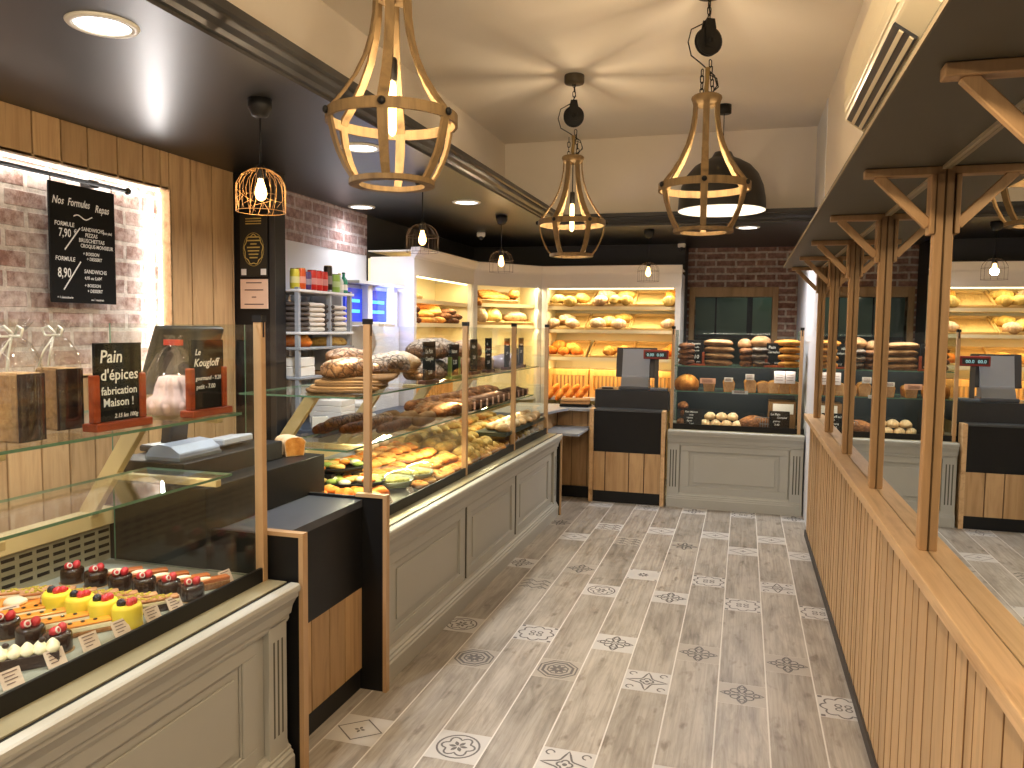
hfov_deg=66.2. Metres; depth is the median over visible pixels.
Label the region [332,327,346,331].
bundle
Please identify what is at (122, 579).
chocolate cake
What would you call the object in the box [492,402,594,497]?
countertop
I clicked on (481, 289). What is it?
baguette
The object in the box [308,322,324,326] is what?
bundle
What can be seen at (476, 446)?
yellow brioche
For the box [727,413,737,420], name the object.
seeded roll
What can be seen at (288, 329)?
bundle
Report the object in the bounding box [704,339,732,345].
loaf
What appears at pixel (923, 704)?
right wall slats
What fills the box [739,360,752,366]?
loaf
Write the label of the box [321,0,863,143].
ceiling
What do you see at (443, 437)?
yellow brioche
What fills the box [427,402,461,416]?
loaf
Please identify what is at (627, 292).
loaf
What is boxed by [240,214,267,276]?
poster
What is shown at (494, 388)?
loaf
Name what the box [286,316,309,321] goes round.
bundle
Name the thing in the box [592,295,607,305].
loaf
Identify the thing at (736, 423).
seeded roll
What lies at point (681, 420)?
roll
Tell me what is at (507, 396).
roll
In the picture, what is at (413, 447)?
swirl
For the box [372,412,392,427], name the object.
baguette
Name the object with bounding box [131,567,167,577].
slice
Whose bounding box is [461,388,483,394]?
loaf
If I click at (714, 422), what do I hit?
seeded roll
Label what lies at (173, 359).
monitor
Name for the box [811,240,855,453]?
post
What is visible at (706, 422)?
seeded roll
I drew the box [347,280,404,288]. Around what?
shelf
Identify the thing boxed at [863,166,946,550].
post
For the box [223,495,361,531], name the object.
countertop
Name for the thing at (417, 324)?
shelf
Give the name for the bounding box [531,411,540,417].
roll
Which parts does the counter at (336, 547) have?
cash drawer, panel, slat panel, panel, panel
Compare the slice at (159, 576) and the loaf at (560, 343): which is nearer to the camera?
the slice at (159, 576)
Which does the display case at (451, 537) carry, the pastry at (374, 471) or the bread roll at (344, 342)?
the pastry at (374, 471)
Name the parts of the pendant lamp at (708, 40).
chain, chain, chain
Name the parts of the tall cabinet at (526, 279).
cornice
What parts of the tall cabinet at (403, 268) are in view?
cornice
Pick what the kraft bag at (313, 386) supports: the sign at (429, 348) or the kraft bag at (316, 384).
the kraft bag at (316, 384)
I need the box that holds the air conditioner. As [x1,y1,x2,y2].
[844,0,942,131]
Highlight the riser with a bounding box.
[324,470,362,479]
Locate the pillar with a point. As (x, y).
(275, 324)
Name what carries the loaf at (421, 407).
on the display case at (451, 537)
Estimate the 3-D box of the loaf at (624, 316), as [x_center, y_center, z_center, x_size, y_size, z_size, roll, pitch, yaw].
[1.102,-0.647,7.711,0.185,0.103,0.111,0,4,-9]
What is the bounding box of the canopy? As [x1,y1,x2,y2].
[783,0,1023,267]
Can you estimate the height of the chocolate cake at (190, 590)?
0.070 m
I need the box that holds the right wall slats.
[806,428,1023,767]
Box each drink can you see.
[290,268,299,288]
[299,268,305,288]
[306,271,311,289]
[307,270,316,289]
[317,270,322,290]
[322,271,327,290]
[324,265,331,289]
[332,274,339,292]
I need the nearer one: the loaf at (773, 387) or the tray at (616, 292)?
the loaf at (773, 387)
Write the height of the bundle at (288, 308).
0.031 m
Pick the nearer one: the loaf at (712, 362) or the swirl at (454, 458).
the swirl at (454, 458)
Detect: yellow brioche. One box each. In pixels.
[393,436,406,442]
[405,433,422,442]
[409,441,419,448]
[415,431,428,440]
[423,438,436,446]
[424,431,432,437]
[430,436,441,443]
[433,427,442,433]
[434,441,453,451]
[435,434,450,440]
[438,450,449,454]
[439,425,449,431]
[441,431,453,438]
[447,429,458,436]
[448,440,456,448]
[451,437,461,445]
[452,446,472,456]
[454,428,461,435]
[460,434,475,441]
[468,431,478,437]
[470,443,479,450]
[471,438,487,446]
[472,439,484,447]
[475,449,480,459]
[480,436,492,445]
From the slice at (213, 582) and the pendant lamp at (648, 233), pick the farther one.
the pendant lamp at (648, 233)
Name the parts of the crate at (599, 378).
rail, rail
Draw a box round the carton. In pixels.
[767,399,795,428]
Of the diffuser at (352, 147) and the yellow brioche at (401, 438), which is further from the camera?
the yellow brioche at (401, 438)
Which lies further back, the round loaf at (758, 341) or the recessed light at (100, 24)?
the round loaf at (758, 341)
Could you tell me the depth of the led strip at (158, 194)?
3.96 m
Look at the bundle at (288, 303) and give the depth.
4.54 m
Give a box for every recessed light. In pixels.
[63,11,140,38]
[340,142,378,152]
[348,205,374,209]
[452,200,480,204]
[736,226,759,228]
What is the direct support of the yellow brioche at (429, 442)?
on the yellow brioche
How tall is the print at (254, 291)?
0.126 m
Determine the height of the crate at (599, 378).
0.270 m
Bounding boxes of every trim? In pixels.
[0,146,172,377]
[139,0,562,223]
[560,207,816,226]
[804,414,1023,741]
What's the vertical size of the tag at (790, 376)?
0.100 m
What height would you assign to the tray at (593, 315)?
0.172 m
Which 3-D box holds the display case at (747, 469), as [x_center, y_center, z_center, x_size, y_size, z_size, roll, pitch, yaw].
[1.922,0.277,6.757,1.085,1.530,0.646,2,4,16]
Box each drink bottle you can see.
[338,273,343,292]
[342,272,347,292]
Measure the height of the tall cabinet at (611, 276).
2.100 m
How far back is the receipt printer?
2.79 m
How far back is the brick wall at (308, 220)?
5.41 m
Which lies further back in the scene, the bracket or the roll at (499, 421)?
the roll at (499, 421)
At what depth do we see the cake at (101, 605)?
2.15 m
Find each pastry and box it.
[347,455,362,460]
[372,457,386,465]
[372,460,381,468]
[372,468,387,473]
[380,466,396,473]
[388,461,406,467]
[409,480,428,488]
[415,476,436,483]
[432,471,446,480]
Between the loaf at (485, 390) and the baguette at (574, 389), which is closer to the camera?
the loaf at (485, 390)
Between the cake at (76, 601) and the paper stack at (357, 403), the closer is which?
the cake at (76, 601)
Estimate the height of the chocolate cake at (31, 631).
0.070 m
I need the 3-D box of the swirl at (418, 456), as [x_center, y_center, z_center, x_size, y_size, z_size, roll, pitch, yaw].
[-0.553,0.409,4.427,0.093,0.040,0.093,2,4,18]
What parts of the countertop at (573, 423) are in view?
panel, panel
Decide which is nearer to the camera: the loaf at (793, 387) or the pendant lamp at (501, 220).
the pendant lamp at (501, 220)
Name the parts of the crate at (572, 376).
rail, rail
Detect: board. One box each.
[47,170,115,304]
[556,439,561,514]
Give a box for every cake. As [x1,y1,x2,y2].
[0,610,20,641]
[14,616,45,647]
[41,585,70,609]
[42,622,74,653]
[59,560,84,585]
[64,589,93,614]
[82,563,108,588]
[88,593,117,620]
[108,567,132,590]
[111,597,143,629]
[132,569,156,592]
[146,339,187,415]
[156,572,180,594]
[180,576,204,603]
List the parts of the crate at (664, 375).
rail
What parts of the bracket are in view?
arm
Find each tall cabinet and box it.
[368,247,478,405]
[473,262,542,415]
[540,265,684,478]
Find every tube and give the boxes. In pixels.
[417,276,466,284]
[549,288,673,288]
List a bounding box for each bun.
[354,442,373,452]
[374,437,388,446]
[386,435,394,442]
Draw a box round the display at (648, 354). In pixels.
[643,350,668,390]
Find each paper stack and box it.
[310,410,354,417]
[312,404,354,411]
[316,398,354,406]
[352,322,378,325]
[355,401,375,406]
[378,322,394,326]
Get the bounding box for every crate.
[416,381,431,396]
[432,379,452,394]
[548,367,592,396]
[589,369,621,396]
[650,370,670,387]
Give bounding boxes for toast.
[324,484,338,492]
[334,487,354,494]
[351,486,362,492]
[372,485,389,493]
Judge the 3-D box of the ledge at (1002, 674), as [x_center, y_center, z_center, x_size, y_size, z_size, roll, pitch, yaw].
[1.095,0.481,2.112,0.068,0.034,7.600,2,4,16]
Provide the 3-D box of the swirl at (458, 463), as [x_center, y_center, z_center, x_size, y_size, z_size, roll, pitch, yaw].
[-0.309,0.468,4.528,0.097,0.042,0.097,0,4,-13]
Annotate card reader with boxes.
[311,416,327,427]
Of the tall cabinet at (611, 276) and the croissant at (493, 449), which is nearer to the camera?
the croissant at (493, 449)
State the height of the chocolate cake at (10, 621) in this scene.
0.070 m
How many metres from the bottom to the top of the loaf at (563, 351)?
0.098 m
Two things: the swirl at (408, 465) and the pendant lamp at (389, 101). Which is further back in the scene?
the swirl at (408, 465)
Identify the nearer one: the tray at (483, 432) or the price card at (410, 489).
the price card at (410, 489)
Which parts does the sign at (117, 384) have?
post, post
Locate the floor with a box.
[309,479,870,767]
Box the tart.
[0,596,40,607]
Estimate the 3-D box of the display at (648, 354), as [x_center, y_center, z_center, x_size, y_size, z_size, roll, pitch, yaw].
[1.261,-0.121,6.882,0.215,0.355,0.120,2,4,16]
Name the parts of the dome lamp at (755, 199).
lamp shade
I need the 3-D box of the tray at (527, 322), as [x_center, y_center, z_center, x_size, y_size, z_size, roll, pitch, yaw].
[0.010,-0.630,7.692,0.354,0.106,0.219,-2,5,-36]
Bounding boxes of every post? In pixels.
[792,267,822,417]
[799,256,835,431]
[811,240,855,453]
[830,214,887,487]
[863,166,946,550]
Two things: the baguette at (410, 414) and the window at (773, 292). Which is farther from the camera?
the window at (773, 292)
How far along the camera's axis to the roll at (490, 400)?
5.27 m
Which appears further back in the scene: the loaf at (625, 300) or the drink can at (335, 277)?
the loaf at (625, 300)
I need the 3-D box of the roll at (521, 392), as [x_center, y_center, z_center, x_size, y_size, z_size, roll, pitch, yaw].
[-0.008,0.062,6.011,0.197,0.075,0.084,0,4,-4]
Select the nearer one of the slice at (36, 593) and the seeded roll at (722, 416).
the slice at (36, 593)
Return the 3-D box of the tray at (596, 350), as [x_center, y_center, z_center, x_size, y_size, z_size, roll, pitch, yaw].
[0.991,-0.340,7.751,0.424,0.172,0.334,2,4,16]
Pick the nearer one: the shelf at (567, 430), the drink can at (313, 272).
the drink can at (313, 272)
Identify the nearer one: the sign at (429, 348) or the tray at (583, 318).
the sign at (429, 348)
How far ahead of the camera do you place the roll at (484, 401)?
5.15 m
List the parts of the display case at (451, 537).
glass, corner post, panel, framed panel, corner post, panel, cornice, framed panel, corner post, framed panel, corner post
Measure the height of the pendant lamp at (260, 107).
0.421 m
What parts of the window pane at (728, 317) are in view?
door, door, door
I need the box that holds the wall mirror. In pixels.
[817,108,1023,665]
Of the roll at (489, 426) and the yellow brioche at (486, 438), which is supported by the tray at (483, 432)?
the roll at (489, 426)
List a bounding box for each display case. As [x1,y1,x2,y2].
[0,315,300,767]
[239,319,562,682]
[666,326,804,516]
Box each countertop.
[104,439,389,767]
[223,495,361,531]
[287,406,404,447]
[492,402,594,415]
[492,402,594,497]
[508,395,534,400]
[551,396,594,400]
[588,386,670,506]
[594,407,662,412]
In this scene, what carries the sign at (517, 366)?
on the display case at (451, 537)
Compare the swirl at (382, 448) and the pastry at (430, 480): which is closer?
the pastry at (430, 480)
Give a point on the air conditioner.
(890, 31)
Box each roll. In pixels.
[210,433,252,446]
[311,337,326,345]
[332,337,341,345]
[336,337,346,344]
[468,395,493,405]
[468,398,481,409]
[468,402,475,411]
[470,396,487,407]
[474,394,499,404]
[482,392,504,402]
[486,391,509,401]
[486,422,498,429]
[491,390,510,399]
[495,419,504,423]
[495,423,510,431]
[496,388,518,397]
[504,387,523,396]
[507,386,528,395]
[516,416,525,424]
[516,419,519,426]
[520,415,532,422]
[525,413,536,419]
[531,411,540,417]
[676,418,683,423]
[678,401,687,408]
[702,419,709,424]
[704,412,715,419]
[710,419,720,424]
[716,412,726,420]
[721,420,731,425]
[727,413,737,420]
[732,420,740,425]
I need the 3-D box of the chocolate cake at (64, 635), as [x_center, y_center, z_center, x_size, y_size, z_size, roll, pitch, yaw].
[-1.149,0.640,1.983,0.078,0.070,0.078,3,5,26]
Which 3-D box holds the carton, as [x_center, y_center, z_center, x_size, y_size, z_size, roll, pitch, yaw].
[2.302,0.260,6.708,0.220,0.235,0.192,2,4,16]
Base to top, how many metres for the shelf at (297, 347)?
0.016 m
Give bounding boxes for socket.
[256,164,265,178]
[391,57,396,81]
[419,221,425,230]
[570,163,574,203]
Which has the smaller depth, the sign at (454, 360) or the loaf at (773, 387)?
the sign at (454, 360)
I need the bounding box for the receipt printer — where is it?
[145,436,221,461]
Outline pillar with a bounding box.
[234,170,286,439]
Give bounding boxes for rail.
[0,160,131,194]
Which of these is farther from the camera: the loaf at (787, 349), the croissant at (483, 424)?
the loaf at (787, 349)
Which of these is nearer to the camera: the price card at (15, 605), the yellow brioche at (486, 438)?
the price card at (15, 605)
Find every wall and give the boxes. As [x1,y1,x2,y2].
[0,101,235,532]
[0,155,158,373]
[227,0,504,177]
[233,174,473,433]
[285,190,366,255]
[474,244,688,389]
[505,126,817,214]
[686,247,797,346]
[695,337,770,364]
[796,0,1023,666]
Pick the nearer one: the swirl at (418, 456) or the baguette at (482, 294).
the swirl at (418, 456)
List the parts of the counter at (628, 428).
corner post, slat panel, panel, corner post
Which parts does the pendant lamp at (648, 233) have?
lamp shade, bulb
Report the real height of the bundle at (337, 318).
0.031 m
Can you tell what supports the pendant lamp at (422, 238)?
hanging from the ceiling at (169, 87)
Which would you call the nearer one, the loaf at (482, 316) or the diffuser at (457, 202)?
the diffuser at (457, 202)
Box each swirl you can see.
[355,451,376,457]
[372,450,382,456]
[374,446,390,451]
[379,452,395,457]
[381,456,395,465]
[385,448,402,454]
[387,441,402,445]
[393,445,410,452]
[396,455,415,463]
[401,442,417,450]
[406,464,418,466]
[409,453,422,460]
[415,458,430,461]
[416,451,432,458]
[417,447,436,454]
[419,461,441,468]
[426,459,443,464]
[432,455,450,463]
[441,453,458,461]
[444,468,454,473]
[447,464,460,471]
[454,461,460,468]
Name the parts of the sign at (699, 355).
post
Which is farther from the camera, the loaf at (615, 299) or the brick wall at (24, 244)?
the loaf at (615, 299)
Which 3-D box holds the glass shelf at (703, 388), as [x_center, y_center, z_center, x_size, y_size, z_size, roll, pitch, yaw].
[1.923,0.060,6.766,1.003,0.008,0.440,2,4,16]
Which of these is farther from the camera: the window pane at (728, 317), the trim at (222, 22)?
the window pane at (728, 317)
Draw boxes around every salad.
[375,466,413,488]
[389,459,433,480]
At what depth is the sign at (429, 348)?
4.15 m
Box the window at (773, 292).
[688,287,778,342]
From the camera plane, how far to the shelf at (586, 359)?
7.70 m
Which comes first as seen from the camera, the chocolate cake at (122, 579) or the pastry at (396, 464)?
the chocolate cake at (122, 579)
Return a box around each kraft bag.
[305,384,387,393]
[310,383,387,390]
[314,376,397,383]
[315,383,386,386]
[321,373,399,380]
[559,404,591,406]
[560,401,590,404]
[561,397,589,401]
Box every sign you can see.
[82,342,152,432]
[180,340,232,417]
[418,341,439,384]
[445,344,461,379]
[468,339,480,374]
[482,338,494,372]
[501,338,510,369]
[516,348,520,368]
[518,338,525,366]
[684,408,701,423]
[687,340,704,365]
[764,343,784,367]
[769,411,789,427]
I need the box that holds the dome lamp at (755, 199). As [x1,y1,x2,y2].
[678,103,765,216]
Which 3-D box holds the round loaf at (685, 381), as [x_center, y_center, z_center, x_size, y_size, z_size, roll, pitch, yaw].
[1.509,-0.019,6.782,0.208,0.138,0.210,2,4,16]
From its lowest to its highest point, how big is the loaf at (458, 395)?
0.082 m
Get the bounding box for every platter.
[324,457,362,473]
[324,472,385,487]
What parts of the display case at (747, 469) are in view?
corner post, glass, framed panel, panel, cornice, panel, corner post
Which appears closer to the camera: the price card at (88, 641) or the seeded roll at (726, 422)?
the price card at (88, 641)
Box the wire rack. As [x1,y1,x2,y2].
[286,287,353,428]
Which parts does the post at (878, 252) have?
arm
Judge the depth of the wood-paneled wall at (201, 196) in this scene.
3.65 m
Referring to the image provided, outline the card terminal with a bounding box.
[602,386,612,388]
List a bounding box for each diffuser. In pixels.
[73,17,131,34]
[350,145,375,150]
[352,206,370,208]
[456,201,475,203]
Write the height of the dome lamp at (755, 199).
0.754 m
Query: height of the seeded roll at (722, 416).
0.066 m
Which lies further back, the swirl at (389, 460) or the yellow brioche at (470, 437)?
the yellow brioche at (470, 437)
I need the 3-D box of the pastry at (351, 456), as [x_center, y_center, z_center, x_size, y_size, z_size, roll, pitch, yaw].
[-0.849,0.400,4.184,0.102,0.044,0.102,0,4,-8]
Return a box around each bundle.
[286,301,309,306]
[286,306,309,311]
[286,312,309,316]
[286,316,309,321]
[286,322,309,326]
[286,327,309,331]
[307,327,324,331]
[308,302,324,307]
[308,307,324,312]
[308,312,324,316]
[308,317,324,321]
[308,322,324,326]
[323,318,334,322]
[332,321,346,325]
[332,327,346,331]
[333,305,346,309]
[333,311,346,315]
[333,316,346,320]
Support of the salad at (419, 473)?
on the display case at (451, 537)
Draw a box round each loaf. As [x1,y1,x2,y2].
[275,434,305,456]
[286,335,311,346]
[320,357,373,377]
[325,347,362,360]
[372,353,409,373]
[387,351,420,372]
[403,359,444,380]
[404,398,429,410]
[405,338,447,358]
[410,401,440,413]
[421,359,447,377]
[424,396,440,400]
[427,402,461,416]
[430,398,451,401]
[432,394,455,398]
[434,338,455,357]
[440,357,447,365]
[441,392,461,398]
[446,398,471,412]
[453,390,475,396]
[454,340,481,357]
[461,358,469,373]
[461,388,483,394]
[468,386,492,392]
[476,385,498,390]
[477,298,481,305]
[477,307,487,321]
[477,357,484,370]
[486,307,501,321]
[503,311,526,321]
[508,290,518,297]
[548,318,559,328]
[549,346,556,353]
[551,294,564,302]
[552,340,565,351]
[558,314,575,324]
[558,347,568,355]
[563,296,576,306]
[565,318,579,328]
[566,342,579,353]
[571,347,582,354]
[575,293,588,303]
[590,318,606,327]
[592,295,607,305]
[598,290,615,300]
[602,346,616,355]
[603,316,615,326]
[609,295,620,304]
[611,318,625,329]
[615,313,632,322]
[618,290,636,298]
[620,295,632,305]
[660,318,674,328]
[662,296,674,306]
[663,348,671,356]
[664,290,674,296]
[674,374,698,389]
[677,354,693,359]
[678,343,694,348]
[678,349,694,353]
[678,359,694,364]
[703,383,714,390]
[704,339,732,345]
[704,346,734,352]
[704,359,732,365]
[705,352,733,358]
[723,380,734,391]
[738,339,752,347]
[739,348,751,354]
[739,354,751,360]
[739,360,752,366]
[739,415,768,426]
[744,380,756,392]
[751,336,770,346]
[751,347,768,353]
[752,353,767,359]
[752,360,769,366]
[757,381,768,392]
[768,380,779,392]
[774,339,799,346]
[778,353,799,360]
[778,360,798,367]
[779,346,799,353]
[779,379,790,393]
[789,382,798,393]
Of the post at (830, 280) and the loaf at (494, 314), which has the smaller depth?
the post at (830, 280)
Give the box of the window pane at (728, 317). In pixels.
[695,297,771,337]
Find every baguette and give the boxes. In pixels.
[312,422,339,433]
[324,412,362,427]
[339,420,376,433]
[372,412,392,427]
[376,418,411,433]
[379,410,399,417]
[392,410,417,420]
[411,411,435,426]
[417,304,430,308]
[418,311,433,317]
[420,317,435,322]
[422,308,440,310]
[425,305,439,308]
[426,310,441,316]
[433,317,445,322]
[437,313,452,319]
[441,309,455,314]
[444,318,459,323]
[453,314,462,319]
[478,289,497,292]
[478,291,501,294]
[479,293,505,296]
[481,295,509,299]
[548,383,559,399]
[555,383,569,400]
[566,384,579,397]
[575,384,589,397]
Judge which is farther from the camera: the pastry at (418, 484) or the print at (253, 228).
the print at (253, 228)
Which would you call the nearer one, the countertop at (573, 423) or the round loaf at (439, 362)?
the round loaf at (439, 362)
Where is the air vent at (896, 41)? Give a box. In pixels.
[847,22,917,129]
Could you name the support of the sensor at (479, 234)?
attached to the ceiling at (169, 87)
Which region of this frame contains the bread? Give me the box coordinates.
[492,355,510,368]
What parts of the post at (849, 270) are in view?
arm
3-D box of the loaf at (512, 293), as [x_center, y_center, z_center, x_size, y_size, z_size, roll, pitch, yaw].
[0.017,-0.880,7.657,0.111,0.083,0.204,0,4,-4]
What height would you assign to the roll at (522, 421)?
0.056 m
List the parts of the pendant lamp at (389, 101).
knob, knob, bulb, knob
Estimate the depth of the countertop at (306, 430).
4.62 m
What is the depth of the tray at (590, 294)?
7.91 m
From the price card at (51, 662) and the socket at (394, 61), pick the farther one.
the socket at (394, 61)
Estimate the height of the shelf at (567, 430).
0.020 m
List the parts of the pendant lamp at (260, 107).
cord, lamp shade, bulb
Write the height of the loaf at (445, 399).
0.080 m
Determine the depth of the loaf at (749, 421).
6.58 m
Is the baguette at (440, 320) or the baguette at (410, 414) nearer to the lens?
the baguette at (410, 414)
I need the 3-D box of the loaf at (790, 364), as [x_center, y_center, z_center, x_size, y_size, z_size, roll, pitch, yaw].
[2.296,-0.169,6.542,0.212,0.057,0.213,2,4,12]
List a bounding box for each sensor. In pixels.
[476,232,484,239]
[678,243,685,250]
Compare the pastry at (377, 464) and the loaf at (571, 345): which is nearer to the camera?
the pastry at (377, 464)
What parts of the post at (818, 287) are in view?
arm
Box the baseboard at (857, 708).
[804,530,878,767]
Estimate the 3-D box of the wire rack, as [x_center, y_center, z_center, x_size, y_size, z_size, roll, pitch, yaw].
[-1.290,-0.174,4.878,0.345,0.820,0.655,2,4,16]
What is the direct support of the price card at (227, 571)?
on the display case at (202, 683)
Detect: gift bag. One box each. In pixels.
[0,319,46,443]
[34,320,83,430]
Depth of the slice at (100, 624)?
2.09 m
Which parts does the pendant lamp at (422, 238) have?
lamp shade, bulb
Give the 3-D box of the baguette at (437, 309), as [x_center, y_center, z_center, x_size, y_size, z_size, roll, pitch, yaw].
[-0.768,-0.593,6.476,0.074,0.085,0.522,4,5,36]
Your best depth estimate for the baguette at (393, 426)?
3.90 m
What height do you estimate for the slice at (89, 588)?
0.043 m
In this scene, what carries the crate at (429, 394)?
on the tall cabinet at (403, 268)
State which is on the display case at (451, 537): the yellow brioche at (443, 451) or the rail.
the yellow brioche at (443, 451)
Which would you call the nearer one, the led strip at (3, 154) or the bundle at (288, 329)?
the led strip at (3, 154)
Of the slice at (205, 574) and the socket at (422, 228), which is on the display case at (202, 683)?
the slice at (205, 574)
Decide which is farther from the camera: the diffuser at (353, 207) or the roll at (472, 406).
the diffuser at (353, 207)
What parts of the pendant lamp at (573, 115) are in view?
bulb, chain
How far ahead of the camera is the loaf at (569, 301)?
7.65 m
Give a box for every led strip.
[0,153,158,191]
[157,193,162,324]
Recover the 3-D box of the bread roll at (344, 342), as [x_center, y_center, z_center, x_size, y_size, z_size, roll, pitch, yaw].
[-1.150,-0.280,5.108,0.154,0.055,0.082,0,4,-12]
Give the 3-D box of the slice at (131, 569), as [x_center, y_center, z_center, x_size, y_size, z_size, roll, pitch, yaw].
[-1.261,0.613,2.537,0.125,0.041,0.030,-2,5,-32]
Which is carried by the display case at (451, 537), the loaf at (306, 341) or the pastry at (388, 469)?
the pastry at (388, 469)
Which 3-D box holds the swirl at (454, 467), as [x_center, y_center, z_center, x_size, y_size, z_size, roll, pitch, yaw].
[-0.339,0.475,4.431,0.095,0.041,0.095,0,4,-13]
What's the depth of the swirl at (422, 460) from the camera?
4.43 m
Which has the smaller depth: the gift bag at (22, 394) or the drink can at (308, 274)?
the gift bag at (22, 394)
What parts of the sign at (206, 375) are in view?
post, post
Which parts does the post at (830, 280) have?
arm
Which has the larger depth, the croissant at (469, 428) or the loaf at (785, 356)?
the loaf at (785, 356)
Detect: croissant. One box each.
[445,422,461,428]
[468,427,476,431]
[475,421,486,428]
[476,414,485,419]
[479,453,488,459]
[480,413,492,418]
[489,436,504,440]
[489,446,498,453]
[494,444,505,449]
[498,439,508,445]
[520,429,527,436]
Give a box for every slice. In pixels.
[0,585,51,598]
[0,604,45,615]
[0,637,60,672]
[18,607,65,621]
[19,585,75,599]
[40,587,96,601]
[41,611,89,631]
[54,615,111,637]
[91,588,118,594]
[100,590,137,596]
[108,566,142,574]
[117,591,157,599]
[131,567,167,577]
[138,593,178,614]
[154,570,188,580]
[177,572,210,583]
[200,574,229,590]
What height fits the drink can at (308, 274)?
0.108 m
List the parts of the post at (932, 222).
arm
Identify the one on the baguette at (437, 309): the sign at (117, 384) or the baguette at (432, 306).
the baguette at (432, 306)
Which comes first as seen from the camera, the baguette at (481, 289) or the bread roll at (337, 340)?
the bread roll at (337, 340)
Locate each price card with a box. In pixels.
[0,603,18,610]
[0,665,24,691]
[42,646,67,669]
[78,630,100,652]
[110,618,130,637]
[143,604,160,622]
[165,594,182,610]
[218,569,233,581]
[408,486,413,493]
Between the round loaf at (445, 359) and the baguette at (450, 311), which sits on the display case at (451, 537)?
the round loaf at (445, 359)
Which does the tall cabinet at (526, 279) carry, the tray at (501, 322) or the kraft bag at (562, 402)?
the tray at (501, 322)
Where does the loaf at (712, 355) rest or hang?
on the loaf at (712, 362)
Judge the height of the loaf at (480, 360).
0.097 m
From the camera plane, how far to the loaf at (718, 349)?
6.60 m
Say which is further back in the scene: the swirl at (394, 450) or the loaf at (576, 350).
the loaf at (576, 350)
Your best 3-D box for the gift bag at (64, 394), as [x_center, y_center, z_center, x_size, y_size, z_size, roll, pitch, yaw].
[-1.213,-0.025,2.097,0.106,0.292,0.088,2,4,22]
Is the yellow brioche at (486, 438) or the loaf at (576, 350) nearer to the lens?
the yellow brioche at (486, 438)
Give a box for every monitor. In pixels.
[140,325,223,451]
[616,347,657,389]
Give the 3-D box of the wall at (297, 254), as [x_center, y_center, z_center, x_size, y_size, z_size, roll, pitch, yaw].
[-1.776,0.007,4.158,0.150,2.350,10.150,2,4,16]
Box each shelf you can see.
[0,410,241,454]
[0,467,231,540]
[239,366,538,398]
[286,289,353,295]
[286,332,353,334]
[286,345,353,349]
[286,375,322,379]
[301,394,533,451]
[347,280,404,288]
[416,323,461,326]
[417,299,466,306]
[477,303,534,308]
[477,325,533,328]
[548,306,674,310]
[548,425,589,436]
[549,329,671,333]
[549,356,670,362]
[674,388,797,394]
[675,363,798,368]
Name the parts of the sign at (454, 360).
post, post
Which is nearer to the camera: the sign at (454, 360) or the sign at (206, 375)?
the sign at (206, 375)
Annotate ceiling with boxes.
[0,0,808,247]
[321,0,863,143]
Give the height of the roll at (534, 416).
0.055 m
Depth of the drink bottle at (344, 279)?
5.07 m
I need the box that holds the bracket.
[940,57,1023,143]
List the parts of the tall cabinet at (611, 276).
cornice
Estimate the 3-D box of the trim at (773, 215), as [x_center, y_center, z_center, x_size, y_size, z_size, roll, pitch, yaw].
[1.359,-1.339,6.337,2.070,0.100,0.070,2,4,16]
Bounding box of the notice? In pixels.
[240,279,267,308]
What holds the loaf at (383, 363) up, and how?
on the kraft bag at (389, 376)
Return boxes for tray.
[475,416,544,436]
[477,320,503,324]
[478,292,517,303]
[501,314,533,324]
[548,291,595,305]
[549,340,590,356]
[552,313,590,329]
[585,313,633,329]
[588,340,635,357]
[590,291,637,306]
[630,314,674,330]
[633,291,674,306]
[634,341,671,358]
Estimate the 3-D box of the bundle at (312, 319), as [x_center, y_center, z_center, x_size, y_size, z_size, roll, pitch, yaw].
[-1.286,-0.395,4.793,0.304,0.031,0.169,2,4,19]
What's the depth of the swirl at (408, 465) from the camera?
4.27 m
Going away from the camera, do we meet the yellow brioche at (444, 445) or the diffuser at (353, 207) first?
the yellow brioche at (444, 445)
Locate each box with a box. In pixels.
[286,356,314,366]
[286,366,314,376]
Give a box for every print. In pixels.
[2,669,17,684]
[82,633,94,646]
[113,620,125,632]
[145,606,156,618]
[243,218,263,265]
[245,282,263,304]
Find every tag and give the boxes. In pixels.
[700,378,715,383]
[724,378,732,381]
[732,390,747,393]
[745,374,753,379]
[774,371,784,382]
[785,371,795,383]
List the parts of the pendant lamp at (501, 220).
lamp shade, bulb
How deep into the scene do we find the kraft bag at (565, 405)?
6.97 m
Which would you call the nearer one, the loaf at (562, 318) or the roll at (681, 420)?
the roll at (681, 420)
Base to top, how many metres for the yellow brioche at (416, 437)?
0.062 m
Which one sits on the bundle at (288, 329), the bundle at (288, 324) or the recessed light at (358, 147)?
the bundle at (288, 324)
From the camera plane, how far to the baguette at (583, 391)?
7.64 m
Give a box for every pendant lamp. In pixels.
[235,96,285,215]
[322,0,457,192]
[406,178,437,253]
[489,215,512,272]
[536,72,607,258]
[637,229,658,281]
[658,0,751,235]
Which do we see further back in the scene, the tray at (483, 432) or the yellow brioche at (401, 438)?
the tray at (483, 432)
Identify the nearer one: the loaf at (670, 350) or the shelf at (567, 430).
the shelf at (567, 430)
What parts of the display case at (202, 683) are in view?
vent panel, rail, cornice, framed panel, panel, glass, corner post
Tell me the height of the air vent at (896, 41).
0.045 m
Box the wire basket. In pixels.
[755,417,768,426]

